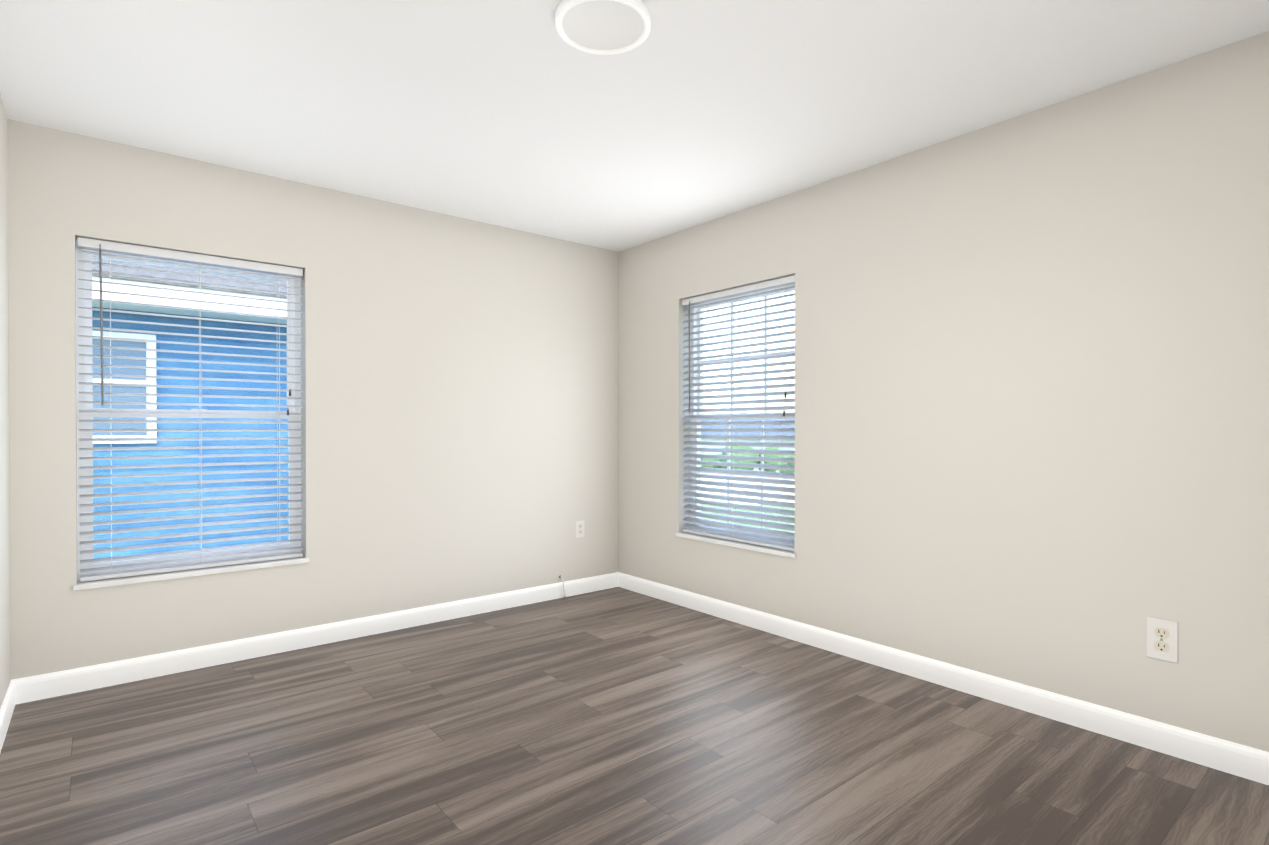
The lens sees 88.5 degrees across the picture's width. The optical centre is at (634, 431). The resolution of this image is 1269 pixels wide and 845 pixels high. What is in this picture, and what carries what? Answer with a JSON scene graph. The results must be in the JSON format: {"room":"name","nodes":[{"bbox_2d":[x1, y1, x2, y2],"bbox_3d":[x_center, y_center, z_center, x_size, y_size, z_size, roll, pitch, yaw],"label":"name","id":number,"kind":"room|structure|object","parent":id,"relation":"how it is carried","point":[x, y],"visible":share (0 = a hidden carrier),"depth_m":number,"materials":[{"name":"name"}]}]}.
{"room":"empty bedroom","nodes":[
{"label":"empty bedroom","id":0,"kind":"room"},
{"bbox_2d":[0,94,10,708],"bbox_3d":[-1.287,-0.072,0.950,0.200,2.440,4.400,0,0,-39],"label":"wall","id":1,"kind":"structure","parent":0,"point":[5,644],"depth_m":2.58,"materials":[{"name":"paint"}]},
{"bbox_2d":[0,680,14,752],"bbox_3d":[-1.268,1.096,1.101,0.014,0.102,4.200,0,0,-39],"label":"baseboard","id":2,"kind":"structure","parent":1,"relation":"attached to","point":[7,708],"depth_m":2.50,"materials":[{"name":"white wood"}]},
{"bbox_2d":[8,119,618,679],"bbox_3d":[-1.424,-0.088,3.812,3.620,2.440,0.200,0,0,-39],"label":"wall","id":3,"kind":"structure","parent":0,"point":[460,411],"depth_m":3.59,"materials":[{"name":"paint"}]},
{"bbox_2d":[76,240,300,579],"bbox_3d":[-2.174,-0.100,3.244,0.920,1.530,0.076,0,0,-39],"label":"window","id":4,"kind":"structure","parent":3,"relation":"in","point":[88,332],"depth_m":3.17,"materials":[{"name":"white plastic"}]},
{"bbox_2d":[77,237,302,581],"bbox_3d":[-2.113,-0.099,3.170,0.906,1.522,0.073,0,0,-39],"label":"window blind","id":5,"kind":"object","parent":4,"relation":"attached to","point":[100,246],"visible":0.94,"depth_m":3.12,"materials":[{"name":"white plastic"}]},
{"bbox_2d":[73,556,308,590],"bbox_3d":[-2.146,0.677,3.214,0.944,0.024,0.216,0,0,-39],"label":"sill","id":6,"kind":"structure","parent":3,"relation":"attached to","point":[172,575],"depth_m":3.10,"materials":[{"name":"wood"}]},
{"bbox_2d":[12,572,618,704],"bbox_3d":[-1.356,1.081,3.736,3.220,0.102,0.014,0,0,-39],"label":"baseboard","id":7,"kind":"structure","parent":3,"relation":"attached to","point":[48,685],"depth_m":3.33,"materials":[{"name":"white wood"}]},
{"bbox_2d":[559,576,565,597],"bbox_3d":[-0.489,1.053,4.427,0.027,0.149,0.045,0,0,-39],"label":"cord","id":8,"kind":"object","parent":3,"relation":"attached to","point":[564,595],"visible":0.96,"depth_m":4.42,"materials":[{"name":"white plastic"}]},
{"bbox_2d":[576,520,583,537],"bbox_3d":[-0.378,0.676,4.541,0.071,0.116,0.007,0,0,-39],"label":"electrical outlet","id":9,"kind":"object","parent":3,"relation":"attached to","point":[579,528],"visible":1,"depth_m":4.54,"materials":[{"name":"white plastic"}]},
{"bbox_2d":[0,587,1268,844],"bbox_3d":[-0.029,1.202,2.119,3.620,0.120,4.600,0,0,-39],"label":"floor","id":10,"kind":"structure","parent":0,"point":[616,715],"depth_m":2.30,"materials":[{"name":"brown laminate"}]},
{"bbox_2d":[0,0,1268,251],"bbox_3d":[-0.029,-1.388,2.104,3.620,0.180,4.600,0,0,-39],"label":"ceiling","id":11,"kind":"structure","parent":0,"point":[524,116],"depth_m":2.45,"materials":[{"name":"paint"}]},
{"bbox_2d":[555,0,650,54],"bbox_3d":[-0.098,-1.284,2.047,0.301,0.027,0.301,0,0,-39],"label":"recessed light","id":12,"kind":"object","parent":11,"relation":"in","point":[605,27],"visible":1,"depth_m":2.04,"materials":[{"name":"white plastic"}]},
{"bbox_2d":[619,31,1268,751],"bbox_3d":[1.357,-0.084,3.119,0.200,2.440,4.400,0,0,-39],"label":"wall","id":13,"kind":"structure","parent":0,"point":[1031,397],"depth_m":2.66,"materials":[{"name":"paint"}]},
{"bbox_2d":[676,532,795,557],"bbox_3d":[0.653,0.673,3.968,0.216,0.024,0.944,0,0,-39],"label":"sill","id":14,"kind":"structure","parent":13,"relation":"attached to","point":[768,550],"depth_m":3.86,"materials":[{"name":"wood"}]},
{"bbox_2d":[690,285,794,544],"bbox_3d":[0.688,-0.104,3.993,0.076,1.530,0.920,0,0,-39],"label":"window","id":15,"kind":"structure","parent":13,"relation":"in","point":[699,309],"depth_m":4.10,"materials":[{"name":"white plastic"}]},
{"bbox_2d":[682,275,794,551],"bbox_3d":[0.613,-0.104,3.931,0.073,1.522,0.906,0,0,-39],"label":"window blind","id":16,"kind":"object","parent":15,"relation":"attached to","point":[743,537],"visible":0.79,"depth_m":3.89,"materials":[{"name":"white plastic"}]},
{"bbox_2d":[618,572,1268,784],"bbox_3d":[1.211,1.085,3.135,0.014,0.102,4.200,0,0,-39],"label":"baseboard","id":17,"kind":"structure","parent":13,"relation":"attached to","point":[1246,762],"depth_m":2.72,"materials":[{"name":"white wood"}]},
{"bbox_2d":[1146,617,1177,662],"bbox_3d":[1.880,0.740,2.322,0.007,0.145,0.089,0,0,-39],"label":"electrical outlet","id":18,"kind":"object","parent":13,"relation":"attached to","point":[1161,639],"visible":1,"depth_m":2.32,"materials":[{"name":"white plastic"}]},
{"label":"outside","id":19,"kind":"structure","parent":0,"visible":0},
{"bbox_2d":[701,504,794,532],"bbox_3d":[3.528,4.057,34.675,170.000,0.200,170.000,0,0,-39],"label":"ground","id":20,"kind":"structure","parent":19,"point":[778,507],"depth_m":31.02,"materials":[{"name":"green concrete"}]},
{"bbox_2d":[92,257,288,562],"bbox_3d":[-6.791,0.839,7.033,11.940,6.550,6.920,0,0,-39],"label":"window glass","id":21,"kind":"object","parent":20,"relation":"on","point":[172,329],"depth_m":5.53,"materials":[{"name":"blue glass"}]},
{"bbox_2d":[701,454,721,467],"bbox_3d":[4.895,2.642,40.005,2.249,2.601,1.874,0,0,-39],"label":"tree","id":22,"kind":"object","parent":20,"relation":"on","point":[710,466],"depth_m":39.30,"materials":[{"name":"green plant"}]},
{"bbox_2d":[721,446,759,469],"bbox_3d":[6.128,2.269,39.183,2.855,3.351,2.716,0,0,-39],"label":"tree","id":23,"kind":"object","parent":20,"relation":"on","point":[738,454],"depth_m":38.06,"materials":[{"name":"green plant"}]},
{"bbox_2d":[701,419,794,470],"bbox_3d":[10.466,1.319,54.582,15.200,5.050,25.200,0,0,-39],"label":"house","id":24,"kind":"structure","parent":20,"relation":"on","point":[747,433],"depth_m":48.50,"materials":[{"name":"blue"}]},
{"bbox_2d":[701,471,794,504],"bbox_3d":[4.765,3.026,35.684,18.140,1.850,0.180,0,0,7],"label":"fence","id":25,"kind":"object","parent":20,"relation":"on","point":[774,492],"depth_m":35.45,"materials":[{"name":"white"}]},
{"bbox_2d":[759,447,789,472],"bbox_3d":[8.555,2.404,39.327,2.386,3.082,2.391,0,0,-39],"label":"tree","id":26,"kind":"object","parent":20,"relation":"on","point":[773,455],"depth_m":38.44,"materials":[{"name":"green plant"}]},
{"bbox_2d":[786,455,794,472],"bbox_3d":[9.651,2.587,38.779,1.907,2.727,2.410,0,0,-39],"label":"tree","id":27,"kind":"object","parent":20,"relation":"on","point":[790,471],"depth_m":38.07,"materials":[{"name":"green plant"}]}
]}

